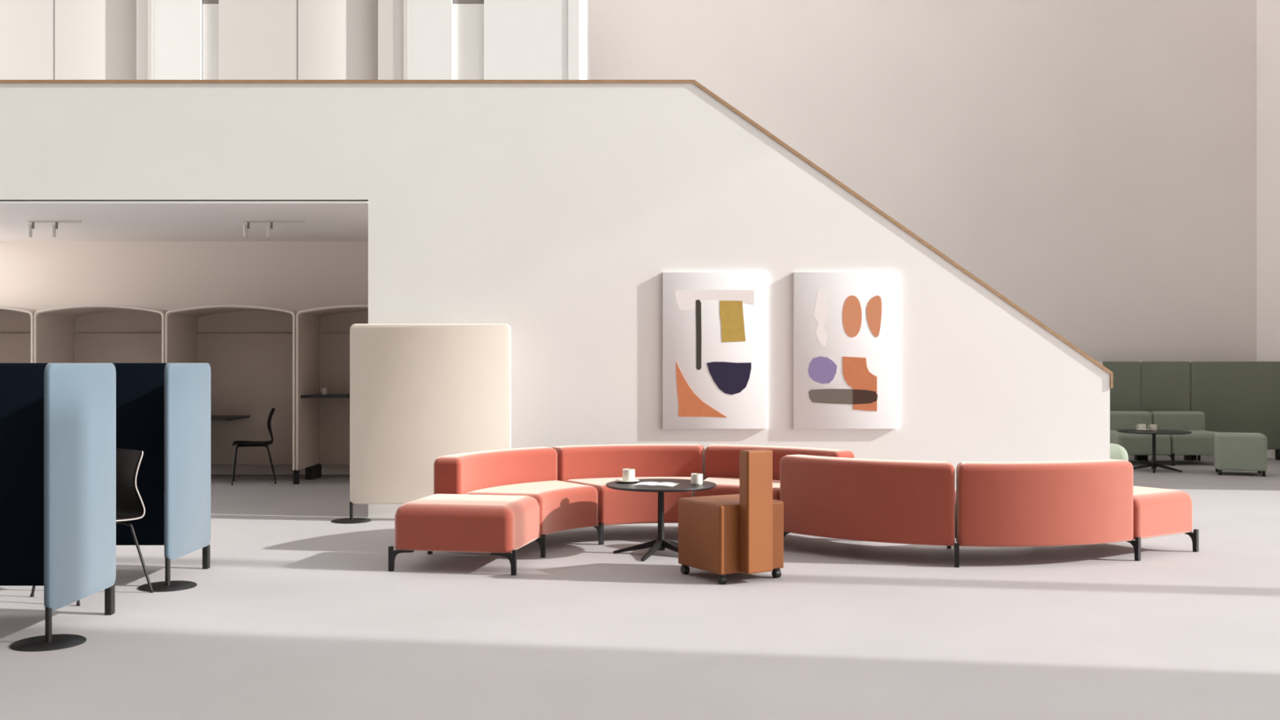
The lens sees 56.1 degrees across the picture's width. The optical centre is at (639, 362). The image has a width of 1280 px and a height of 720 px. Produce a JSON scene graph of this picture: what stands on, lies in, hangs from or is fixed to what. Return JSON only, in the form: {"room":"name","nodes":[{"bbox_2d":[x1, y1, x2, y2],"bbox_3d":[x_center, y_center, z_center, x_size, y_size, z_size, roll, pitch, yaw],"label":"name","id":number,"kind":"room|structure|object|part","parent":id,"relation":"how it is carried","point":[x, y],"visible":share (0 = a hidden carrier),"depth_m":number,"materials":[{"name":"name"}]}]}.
{"room":"common room","nodes":[
{"label":"common room","id":0,"kind":"room"},
{"bbox_2d":[0,241,368,474],"bbox_3d":[-5.400,-0.050,14.900,6.400,2.900,0.100,0,0,0],"label":"wall","id":1,"kind":"structure","parent":0,"point":[296,276],"depth_m":14.85,"materials":[{"name":"white paint"}]},
{"bbox_2d":[210,474,350,475],"bbox_3d":[-5.250,1.392,14.842,5.900,0.016,0.015,0,0,0],"label":"baseboard","id":2,"kind":"structure","parent":1,"relation":"attached to","point":[211,474],"depth_m":14.84,"materials":[{"name":"grey"}]},
{"bbox_2d":[0,204,368,241],"bbox_3d":[-3.856,-1.520,14.500,8.689,0.040,7.000,0,0,0],"label":"ceiling","id":3,"kind":"structure","parent":0,"point":[100,223],"depth_m":12.84,"materials":[{"name":"white paint"}]},
{"bbox_2d":[27,220,81,237],"bbox_3d":[-6.195,-1.413,12.681,0.550,0.175,0.065,0,0,0],"label":"track light","id":4,"kind":"object","parent":3,"relation":"attached to","point":[30,227],"visible":1,"depth_m":12.68,"materials":[{"name":"white metal"}]},
{"bbox_2d":[243,220,305,237],"bbox_3d":[-3.870,-1.413,12.681,0.640,0.175,0.065,0,0,0],"label":"track light","id":5,"kind":"object","parent":3,"relation":"attached to","point":[246,227],"visible":1,"depth_m":12.69,"materials":[{"name":"white metal"}]},
{"bbox_2d":[202,4,218,79],"bbox_3d":[-5.021,-2.900,14.100,0.202,2.600,0.100,0,0,0],"label":"wall","id":6,"kind":"structure","parent":0,"point":[210,11],"depth_m":14.05,"materials":[{"name":"white paint"}]},
{"bbox_2d":[203,0,218,4],"bbox_3d":[-5.021,-4.276,14.100,0.190,0.149,0.100,0,0,0],"label":"trim","id":7,"kind":"structure","parent":6,"relation":"attached to","point":[205,2],"depth_m":14.05,"materials":[{"name":"grey"}]},
{"bbox_2d":[453,4,484,79],"bbox_3d":[-2.007,-2.900,14.100,0.365,2.600,0.100,0,0,0],"label":"wall","id":8,"kind":"structure","parent":0,"point":[468,19],"depth_m":14.05,"materials":[{"name":"white paint"}]},
{"bbox_2d":[453,0,484,4],"bbox_3d":[-2.007,-4.276,14.100,0.353,0.149,0.100,0,0,0],"label":"trim","id":9,"kind":"structure","parent":8,"relation":"attached to","point":[455,2],"depth_m":14.05,"materials":[{"name":"grey"}]},
{"bbox_2d":[0,83,1110,517],"bbox_3d":[-1.974,-0.565,10.930,12.453,3.930,0.140,0,0,0],"label":"wall","id":10,"kind":"structure","parent":0,"point":[556,214],"depth_m":10.86,"materials":[{"name":"white paint"}]},
{"bbox_2d":[0,201,368,204],"bbox_3d":[-5.331,-1.450,10.916,5.738,0.017,0.128,0,0,0],"label":"trim","id":11,"kind":"structure","parent":10,"relation":"attached to","point":[1,202],"depth_m":10.87,"materials":[{"name":"white paint"}]},
{"bbox_2d":[0,200,368,201],"bbox_3d":[-5.330,-1.468,10.945,5.740,0.016,0.070,0,0,0],"label":"trim","id":12,"kind":"structure","parent":10,"relation":"attached to","point":[0,200],"depth_m":10.91,"materials":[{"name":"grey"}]},
{"bbox_2d":[0,80,1112,387],"bbox_3d":[-1.962,-1.164,10.930,12.476,2.788,0.164,0,0,0],"label":"trim","id":13,"kind":"structure","parent":10,"relation":"attached to","point":[717,98],"depth_m":10.85,"materials":[{"name":"brown wood"}]},
{"bbox_2d":[662,271,766,428],"bbox_3d":[0.673,-0.110,10.839,0.938,1.414,0.039,0,0,0],"label":"print","id":14,"kind":"object","parent":10,"relation":"attached to","point":[714,323],"visible":1,"depth_m":10.82,"materials":[{"name":"white paper"}]},
{"bbox_2d":[793,271,897,428],"bbox_3d":[1.855,-0.110,10.839,0.934,1.414,0.040,0,0,0],"label":"print","id":15,"kind":"object","parent":10,"relation":"attached to","point":[845,323],"visible":1,"depth_m":10.82,"materials":[{"name":"white paper"}]},
{"bbox_2d":[0,456,1279,719],"bbox_3d":[0.625,1.500,6.150,25.250,0.200,24.300,0,0,0],"label":"floor","id":16,"kind":"structure","parent":0,"point":[296,613],"depth_m":6.33,"materials":[{"name":"grey concrete"}]},
{"bbox_2d":[0,306,41,363],"bbox_3d":[-7.723,0.366,14.267,1.497,2.068,0.966,0,0,0],"label":"booth","id":17,"kind":"object","parent":16,"relation":"on","point":[16,324],"visible":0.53,"depth_m":14.69,"materials":[{"name":"beige fabric"}]},
{"bbox_3d":[-7.723,-0.499,14.737,1.434,0.277,0.018,0,0,0],"label":"panel","id":18,"kind":"part","parent":17,"relation":"part of","materials":[{"name":"beige fabric"}]},
{"bbox_3d":[-7.723,0.445,14.707,1.433,1.610,0.035,0,0,0],"label":"panel","id":19,"kind":"part","parent":17,"relation":"part of","materials":[{"name":"beige fabric"}]},
{"bbox_2d":[0,363,115,651],"bbox_3d":[-3.614,0.701,6.269,1.672,1.398,0.912,0,0,0],"label":"screen","id":20,"kind":"object","parent":16,"relation":"on","point":[58,420],"visible":1,"depth_m":6.50,"materials":[{"name":"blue fabric"}]},
{"bbox_3d":[-3.710,0.624,6.705,1.480,1.243,0.034,0,0,0],"label":"panel","id":21,"kind":"part","parent":20,"relation":"part of","materials":[{"name":"black fabric"}]},
{"bbox_3d":[-2.950,0.624,6.345,0.034,1.243,0.760,0,0,0],"label":"panel","id":22,"kind":"part","parent":20,"relation":"part of","materials":[{"name":"blue fabric"}]},
{"bbox_2d":[30,448,153,606],"bbox_3d":[-3.303,0.968,7.240,0.501,0.864,0.496,0,0,34],"label":"shell chair","id":23,"kind":"object","parent":16,"relation":"on","point":[130,505],"visible":0.4,"depth_m":7.33,"materials":[{"name":"black plastic"}]},
{"bbox_3d":[-3.529,1.179,7.169,0.233,0.442,0.037,0,0,-1],"label":"leg","id":24,"kind":"part","parent":23,"relation":"part of","materials":[{"name":"black metal"}]},
{"bbox_3d":[-3.281,1.179,7.005,0.037,0.442,0.233,0,0,-22],"label":"leg","id":25,"kind":"part","parent":23,"relation":"part of","materials":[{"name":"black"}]},
{"bbox_3d":[-3.088,1.179,7.279,0.261,0.442,0.032,0,0,-11],"label":"leg","id":26,"kind":"part","parent":23,"relation":"part of","materials":[{"name":"black metal"}]},
{"bbox_2d":[34,304,168,363],"bbox_3d":[-6.218,0.366,14.267,1.497,2.068,0.966,0,0,0],"label":"booth","id":27,"kind":"object","parent":16,"relation":"on","point":[87,333],"visible":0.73,"depth_m":14.69,"materials":[{"name":"beige fabric"}]},
{"bbox_3d":[-6.218,0.445,14.707,1.433,1.610,0.035,0,0,0],"label":"panel","id":28,"kind":"part","parent":27,"relation":"part of","materials":[{"name":"beige fabric"}]},
{"bbox_3d":[-6.218,-0.499,14.737,1.434,0.277,0.018,0,0,0],"label":"panel","id":29,"kind":"part","parent":27,"relation":"part of","materials":[{"name":"beige fabric"}]},
{"bbox_2d":[112,363,210,591],"bbox_3d":[-3.614,0.701,7.766,1.672,1.398,0.887,0,0,0],"label":"screen","id":30,"kind":"object","parent":16,"relation":"on","point":[163,410],"visible":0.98,"depth_m":8.07,"materials":[{"name":"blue fabric"}]},
{"bbox_3d":[-3.710,0.624,8.190,1.480,1.243,0.034,0,0,0],"label":"panel","id":31,"kind":"part","parent":30,"relation":"part of","materials":[{"name":"black fabric"}]},
{"bbox_3d":[-2.950,0.624,7.843,0.034,1.243,0.735,0,0,0],"label":"panel","id":32,"kind":"part","parent":30,"relation":"part of","materials":[{"name":"blue fabric"}]},
{"bbox_2d":[164,304,309,484],"bbox_3d":[-4.713,0.366,14.267,1.497,2.068,0.966,0,0,0],"label":"booth","id":33,"kind":"object","parent":16,"relation":"on","point":[250,351],"visible":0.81,"depth_m":14.69,"materials":[{"name":"beige fabric"}]},
{"bbox_3d":[-4.713,0.445,14.707,1.433,1.610,0.035,0,0,0],"label":"panel","id":34,"kind":"part","parent":33,"relation":"part of","materials":[{"name":"beige fabric"}]},
{"bbox_3d":[-4.713,-0.499,14.737,1.434,0.277,0.018,0,0,0],"label":"panel","id":35,"kind":"part","parent":33,"relation":"part of","materials":[{"name":"beige fabric"}]},
{"bbox_2d":[231,407,276,484],"bbox_3d":[-4.508,0.967,14.024,0.496,0.866,0.501,0,0,-17],"label":"shell chair","id":36,"kind":"object","parent":16,"relation":"on","point":[239,443],"visible":1,"depth_m":13.89,"materials":[{"name":"black plastic"}]},
{"bbox_3d":[-4.633,1.179,13.826,0.142,0.442,0.197,0,0,-17],"label":"leg","id":37,"kind":"part","parent":36,"relation":"part of","materials":[{"name":"black metal"}]},
{"bbox_3d":[-4.728,1.179,14.112,0.233,0.442,0.037,0,0,39],"label":"leg","id":38,"kind":"part","parent":36,"relation":"part of","materials":[{"name":"black metal"}]},
{"bbox_3d":[-4.317,1.179,13.923,0.189,0.442,0.196,0,0,-17],"label":"leg","id":39,"kind":"part","parent":36,"relation":"part of","materials":[{"name":"black metal"}]},
{"bbox_3d":[-4.410,1.179,14.219,0.032,0.442,0.261,0,0,27],"label":"leg","id":40,"kind":"part","parent":36,"relation":"part of","materials":[{"name":"black metal"}]},
{"bbox_2d":[296,304,368,484],"bbox_3d":[-3.208,0.366,14.267,1.497,2.068,0.966,0,0,0],"label":"booth","id":41,"kind":"object","parent":16,"relation":"on","point":[322,333],"visible":0.48,"depth_m":14.69,"materials":[{"name":"beige fabric"}]},
{"bbox_2d":[320,387,327,394],"bbox_3d":[-3.770,0.342,14.300,0.080,0.075,0.080,0,0,0],"label":"coffee cup","id":42,"kind":"object","parent":41,"relation":"on","point":[322,391],"visible":1,"depth_m":14.27,"materials":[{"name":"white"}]},
{"bbox_3d":[-3.208,0.445,14.707,1.433,1.610,0.035,0,0,0],"label":"panel","id":43,"kind":"part","parent":41,"relation":"part of","materials":[{"name":"beige fabric"}]},
{"bbox_3d":[-3.208,-0.499,14.737,1.434,0.277,0.018,0,0,0],"label":"panel","id":44,"kind":"part","parent":41,"relation":"part of","materials":[{"name":"beige fabric"}]},
{"bbox_2d":[331,324,511,524],"bbox_3d":[-1.855,0.528,10.600,1.734,1.743,0.344,0,0,0],"label":"screen","id":45,"kind":"object","parent":16,"relation":"on","point":[420,394],"visible":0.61,"depth_m":10.58,"materials":[{"name":"beige fabric"}]},
{"bbox_2d":[388,493,539,575],"bbox_3d":[-1.186,1.174,8.336,0.886,0.452,0.739,0,0,11],"label":"ottoman","id":46,"kind":"object","parent":16,"relation":"on","point":[501,525],"visible":1,"depth_m":8.00,"materials":[{"name":"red fabric"}]},
{"bbox_3d":[-1.603,1.317,8.055,0.170,0.165,0.030,0,0,11],"label":"leg","id":47,"kind":"part","parent":46,"relation":"part of","materials":[{"name":"black metal"}]},
{"bbox_3d":[-0.900,1.317,7.921,0.170,0.165,0.030,0,0,11],"label":"leg","id":48,"kind":"part","parent":46,"relation":"part of","materials":[{"name":"black metal"}]},
{"bbox_2d":[427,446,597,557],"bbox_3d":[-0.884,1.045,9.180,0.913,0.710,1.371,0,0,30],"label":"module","id":49,"kind":"object","parent":16,"relation":"on","point":[532,472],"visible":0.71,"depth_m":9.10,"materials":[{"name":"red fabric"}]},
{"bbox_3d":[-1.128,0.975,9.342,0.322,0.570,1.333,0,0,33],"label":"backrest","id":50,"kind":"part","parent":49,"relation":"part of","materials":[{"name":"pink fabric"}]},
{"bbox_3d":[-0.799,1.104,9.127,0.673,0.312,1.161,0,0,33],"label":"seat","id":51,"kind":"part","parent":49,"relation":"part of","materials":[{"name":"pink fabric"}]},
{"bbox_3d":[-0.764,1.317,8.639,0.170,0.165,0.030,0,0,11],"label":"leg","id":52,"kind":"part","parent":49,"relation":"part of","materials":[{"name":"black metal"}]},
{"bbox_2d":[551,444,705,545],"bbox_3d":[-0.040,1.045,9.757,1.371,0.710,0.913,0,0,-15],"label":"module","id":53,"kind":"object","parent":16,"relation":"on","point":[595,466],"visible":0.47,"depth_m":9.87,"materials":[{"name":"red fabric"}]},
{"bbox_3d":[-0.338,1.317,9.290,0.030,0.165,0.170,0,0,-34],"label":"leg","id":54,"kind":"part","parent":53,"relation":"part of","materials":[{"name":"black metal"}]},
{"bbox_3d":[-0.098,0.975,10.044,1.333,0.570,0.322,0,0,-12],"label":"backrest","id":55,"kind":"part","parent":53,"relation":"part of","materials":[{"name":"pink fabric"}]},
{"bbox_3d":[-0.018,1.104,9.660,1.161,0.312,0.673,0,0,-12],"label":"seat","id":56,"kind":"part","parent":53,"relation":"part of","materials":[{"name":"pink fabric"}]},
{"bbox_2d":[605,478,715,561],"bbox_3d":[0.153,1.143,8.780,0.810,0.513,0.810,0,0,0],"label":"coffee table","id":57,"kind":"object","parent":16,"relation":"on","point":[660,543],"visible":0.89,"depth_m":8.74,"materials":[{"name":"black metal"}]},
{"bbox_2d":[614,479,639,483],"bbox_3d":[-0.097,0.879,8.900,0.184,0.016,0.184,0,0,0],"label":"saucer","id":58,"kind":"object","parent":57,"relation":"on","point":[616,480],"visible":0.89,"depth_m":8.85,"materials":[{"name":"white ceramic"}]},
{"bbox_2d":[622,468,635,481],"bbox_3d":[-0.084,0.836,8.908,0.092,0.092,0.108,0,0,0],"label":"coffee cup","id":59,"kind":"object","parent":58,"relation":"on","point":[628,474],"visible":1,"depth_m":8.86,"materials":[{"name":"white ceramic"}]},
{"bbox_3d":[-0.029,1.344,8.796,0.335,0.112,0.040,0,0,5],"label":"leg","id":60,"kind":"part","parent":57,"relation":"part of","materials":[{"name":"black metal"}]},
{"bbox_3d":[0.082,1.344,8.612,0.040,0.112,0.335,0,0,23],"label":"leg","id":61,"kind":"part","parent":57,"relation":"part of","materials":[{"name":"black metal"}]},
{"bbox_2d":[631,481,679,486],"bbox_3d":[0.115,0.882,8.730,0.300,0.008,0.210,0,0,16],"label":"magazine","id":62,"kind":"object","parent":57,"relation":"on","point":[646,483],"visible":1,"depth_m":8.70,"materials":[{"name":"white paper"}]},
{"bbox_3d":[0.288,1.344,8.664,0.273,0.112,0.243,0,0,0],"label":"leg","id":63,"kind":"part","parent":57,"relation":"part of","materials":[{"name":"black metal"}]},
{"bbox_3d":[0.309,1.344,8.874,0.335,0.112,0.040,0,0,-31],"label":"leg","id":64,"kind":"part","parent":57,"relation":"part of","materials":[{"name":"black metal"}]},
{"bbox_2d":[690,473,702,484],"bbox_3d":[0.414,0.848,8.740,0.086,0.078,0.086,0,0,0],"label":"coffee cup","id":65,"kind":"object","parent":57,"relation":"on","point":[695,478],"visible":1,"depth_m":8.71,"materials":[{"name":"white ceramic"}]},
{"bbox_2d":[678,448,783,584],"bbox_3d":[0.619,0.977,7.844,0.506,0.845,0.606,0,0,-31],"label":"chair","id":66,"kind":"object","parent":16,"relation":"on","point":[722,535],"visible":1,"depth_m":7.60,"materials":[{"name":"orange leather"}]},
{"bbox_3d":[0.594,1.117,7.887,0.506,0.437,0.506,0,0,-31],"label":"seat","id":67,"kind":"part","parent":66,"relation":"part of","materials":[{"name":"orange leather"}]},
{"bbox_3d":[0.737,0.942,7.619,0.197,0.773,0.100,0,0,-31],"label":"backrest","id":68,"kind":"part","parent":66,"relation":"part of","materials":[{"name":"orange leather"}]},
{"bbox_2d":[694,444,854,500],"bbox_3d":[0.946,1.045,9.568,1.375,0.710,0.930,0,0,32],"label":"module","id":69,"kind":"object","parent":16,"relation":"on","point":[722,462],"visible":0.38,"depth_m":9.77,"materials":[{"name":"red fabric"}]},
{"bbox_3d":[0.912,1.104,9.485,1.161,0.312,0.673,0,0,33],"label":"seat","id":70,"kind":"part","parent":69,"relation":"part of","materials":[{"name":"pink fabric"}]},
{"bbox_3d":[1.127,0.975,9.813,1.333,0.570,0.322,0,0,33],"label":"backrest","id":71,"kind":"part","parent":69,"relation":"part of","materials":[{"name":"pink fabric"}]},
{"bbox_2d":[780,454,959,567],"bbox_3d":[1.795,1.045,8.868,1.375,0.710,0.930,0,0,33],"label":"module","id":72,"kind":"object","parent":16,"relation":"on","point":[908,502],"visible":0.99,"depth_m":8.44,"materials":[{"name":"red fabric"}]},
{"bbox_3d":[2.181,1.317,8.281,0.030,0.165,0.170,0,0,11],"label":"leg","id":73,"kind":"part","parent":72,"relation":"part of","materials":[{"name":"black metal"}]},
{"bbox_2d":[955,458,1141,560],"bbox_3d":[2.780,1.045,8.673,1.371,0.710,0.913,0,0,-15],"label":"module","id":74,"kind":"object","parent":16,"relation":"on","point":[1033,504],"visible":0.96,"depth_m":8.22,"materials":[{"name":"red fabric"}]},
{"bbox_3d":[2.759,1.104,8.771,1.161,0.312,0.673,0,0,-12],"label":"seat","id":75,"kind":"part","parent":74,"relation":"part of","materials":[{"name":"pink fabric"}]},
{"bbox_3d":[3.481,1.317,8.545,0.030,0.165,0.170,0,0,-34],"label":"leg","id":76,"kind":"part","parent":74,"relation":"part of","materials":[{"name":"black metal"}]},
{"bbox_2d":[1110,443,1128,461],"bbox_3d":[5.090,1.150,13.450,0.600,0.500,0.600,0,0,-8],"label":"pouf","id":77,"kind":"object","parent":16,"relation":"on","point":[1117,451],"visible":0.03,"depth_m":13.19,"materials":[{"name":"green fabric"}]},
{"bbox_2d":[1102,361,1141,460],"bbox_3d":[6.825,0.691,17.250,0.730,1.418,0.100,0,0,0],"label":"screen","id":78,"kind":"object","parent":16,"relation":"on","point":[1125,393],"visible":0.27,"depth_m":17.23,"materials":[{"name":"green fabric"}]},
{"bbox_3d":[6.825,0.615,17.250,0.730,1.266,0.034,0,0,0],"label":"panel","id":79,"kind":"part","parent":78,"relation":"part of","materials":[{"name":"green fabric"}]},
{"bbox_2d":[1110,411,1174,466],"bbox_3d":[6.872,1.045,16.715,0.757,0.710,0.886,0,0,0],"label":"module","id":80,"kind":"object","parent":16,"relation":"on","point":[1135,444],"visible":0.51,"depth_m":16.31,"materials":[{"name":"green fabric"}]},
{"bbox_3d":[6.861,0.975,17.023,0.736,0.570,0.215,0,0,0],"label":"backrest","id":81,"kind":"part","parent":80,"relation":"part of","materials":[{"name":"green fabric"}]},
{"bbox_3d":[6.861,1.104,16.607,0.736,0.312,0.613,0,0,0],"label":"seat","id":82,"kind":"part","parent":80,"relation":"part of","materials":[{"name":"green fabric"}]},
{"bbox_3d":[7.235,1.317,16.357,0.030,0.165,0.170,0,0,0],"label":"leg","id":83,"kind":"part","parent":80,"relation":"part of","materials":[{"name":"black metal"}]},
{"bbox_2d":[1116,429,1191,472],"bbox_3d":[6.660,1.143,15.550,0.896,0.513,0.896,0,0,0],"label":"coffee table","id":84,"kind":"object","parent":16,"relation":"on","point":[1153,464],"visible":0.91,"depth_m":15.48,"materials":[{"name":"black metal"}]},
{"bbox_3d":[6.478,1.344,15.566,0.335,0.112,0.040,0,0,5],"label":"leg","id":85,"kind":"part","parent":84,"relation":"part of","materials":[{"name":"black metal"}]},
{"bbox_2d":[1147,424,1156,431],"bbox_3d":[6.688,0.847,15.660,0.108,0.080,0.084,0,0,0],"label":"coffee cup","id":86,"kind":"object","parent":84,"relation":"on","point":[1153,427],"visible":1,"depth_m":15.63,"materials":[{"name":"white ceramic"}]},
{"bbox_3d":[6.589,1.344,15.382,0.040,0.112,0.335,0,0,23],"label":"leg","id":87,"kind":"part","parent":84,"relation":"part of","materials":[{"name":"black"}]},
{"bbox_3d":[6.798,1.344,15.430,0.335,0.112,0.040,0,0,41],"label":"leg","id":88,"kind":"part","parent":84,"relation":"part of","materials":[{"name":"black metal"}]},
{"bbox_3d":[6.545,0.879,15.620,0.164,0.016,0.164,0,0,0],"label":"saucer","id":89,"kind":"object","parent":84,"relation":"on","visible":0},
{"bbox_2d":[1136,423,1146,430],"bbox_3d":[6.529,0.841,15.625,0.107,0.082,0.092,0,0,41],"label":"coffee cup","id":90,"kind":"object","parent":89,"relation":"on","point":[1140,426],"visible":1,"depth_m":15.59,"materials":[{"name":"white ceramic"}]},
{"bbox_2d":[1140,361,1191,460],"bbox_3d":[7.553,0.691,17.250,0.705,1.418,0.100,0,0,0],"label":"screen","id":91,"kind":"object","parent":16,"relation":"on","point":[1165,386],"visible":0.5,"depth_m":17.23,"materials":[{"name":"green fabric"}]},
{"bbox_3d":[7.553,0.615,17.250,0.705,1.266,0.034,0,0,0],"label":"panel","id":92,"kind":"part","parent":91,"relation":"part of","materials":[{"name":"green fabric"}]},
{"bbox_2d":[1133,485,1199,551],"bbox_3d":[3.588,1.174,9.049,0.729,0.452,0.886,0,0,-34],"label":"ottoman","id":93,"kind":"object","parent":16,"relation":"on","point":[1157,512],"visible":0.5,"depth_m":8.71,"materials":[{"name":"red fabric"}]},
{"bbox_3d":[4.078,1.317,8.948,0.030,0.165,0.170,0,0,-34],"label":"leg","id":94,"kind":"part","parent":93,"relation":"part of","materials":[{"name":"black metal"}]},
{"bbox_2d":[1150,411,1217,460],"bbox_3d":[7.622,1.045,16.715,0.757,0.710,0.886,0,0,0],"label":"module","id":95,"kind":"object","parent":16,"relation":"on","point":[1200,442],"visible":0.56,"depth_m":16.55,"materials":[{"name":"green fabric"}]},
{"bbox_3d":[7.611,0.975,17.023,0.736,0.570,0.215,0,0,0],"label":"backrest","id":96,"kind":"part","parent":95,"relation":"part of","materials":[{"name":"green fabric"}]},
{"bbox_3d":[7.611,1.104,16.607,0.736,0.312,0.613,0,0,0],"label":"seat","id":97,"kind":"part","parent":95,"relation":"part of","materials":[{"name":"green fabric"}]},
{"bbox_2d":[1190,361,1279,460],"bbox_3d":[8.568,0.691,17.250,1.305,1.418,0.100,0,0,0],"label":"screen","id":98,"kind":"object","parent":16,"relation":"on","point":[1233,397],"visible":0.7,"depth_m":17.23,"materials":[{"name":"green fabric"}]},
{"bbox_2d":[1213,431,1266,476],"bbox_3d":[7.540,1.145,15.080,0.560,0.510,0.560,0,0,22],"label":"pouf","id":99,"kind":"object","parent":16,"relation":"on","point":[1243,451],"visible":1,"depth_m":14.84,"materials":[{"name":"green fabric"}]},
{"bbox_2d":[589,0,1256,456],"bbox_3d":[-0.725,-5.850,18.100,20.550,14.500,0.200,0,0,0],"label":"wall","id":100,"kind":"structure","parent":0,"point":[1091,163],"depth_m":18.00,"materials":[{"name":"beige paint"}]},
{"bbox_2d":[1256,0,1279,458],"bbox_3d":[9.400,-5.850,15.385,0.300,14.500,5.230,0,0,0],"label":"wall","id":101,"kind":"structure","parent":0,"point":[1268,11],"depth_m":17.67,"materials":[{"name":"beige paint"}]},
{"bbox_3d":[-3.855,-1.570,14.500,8.689,0.060,7.000,0,0,0],"label":"floor","id":102,"kind":"structure","parent":0,"visible":0},
{"bbox_2d":[0,0,203,79],"bbox_3d":[-6.658,-3.700,14.765,3.064,4.200,1.570,0,0,0],"label":"wall panel","id":103,"kind":"object","parent":102,"relation":"on","point":[40,39],"visible":0.34,"depth_m":14.00,"materials":[{"name":"white paint"}]},
{"bbox_3d":[-5.710,-3.700,14.040,0.049,4.200,0.120,0,0,0],"label":"post","id":104,"kind":"part","parent":103,"relation":"part of","materials":[{"name":"white laminate"}]},
{"bbox_3d":[-5.405,-3.700,14.769,0.558,4.200,1.562,0,0,0],"label":"panel","id":105,"kind":"part","parent":103,"relation":"part of","materials":[{"name":"white laminate"}]},
{"bbox_2d":[218,0,453,79],"bbox_3d":[-3.554,-3.700,15.590,2.722,4.200,3.220,0,0,0],"label":"wall panel","id":106,"kind":"object","parent":102,"relation":"on","point":[259,39],"visible":0.34,"depth_m":14.00,"materials":[{"name":"white paint"}]},
{"bbox_3d":[-2.731,-3.700,14.040,0.049,4.200,0.120,0,0,0],"label":"post","id":107,"kind":"part","parent":106,"relation":"part of","materials":[{"name":"white laminate"}]},
{"bbox_3d":[-2.449,-3.700,15.594,0.511,4.200,3.212,0,0,0],"label":"panel","id":108,"kind":"part","parent":106,"relation":"part of","materials":[{"name":"white laminate"}]},
{"bbox_2d":[484,0,589,79],"bbox_3d":[-1.264,-3.700,15.394,1.112,4.200,2.812,0,0,0],"label":"wall panel","id":109,"kind":"object","parent":102,"relation":"on","point":[524,39],"visible":0.33,"depth_m":14.00,"materials":[{"name":"white paint"}]},
{"bbox_3d":[-0.773,-3.700,15.394,0.130,4.200,2.812,0,0,0],"label":"panel","id":110,"kind":"part","parent":109,"relation":"part of","materials":[{"name":"white laminate"}]}
]}

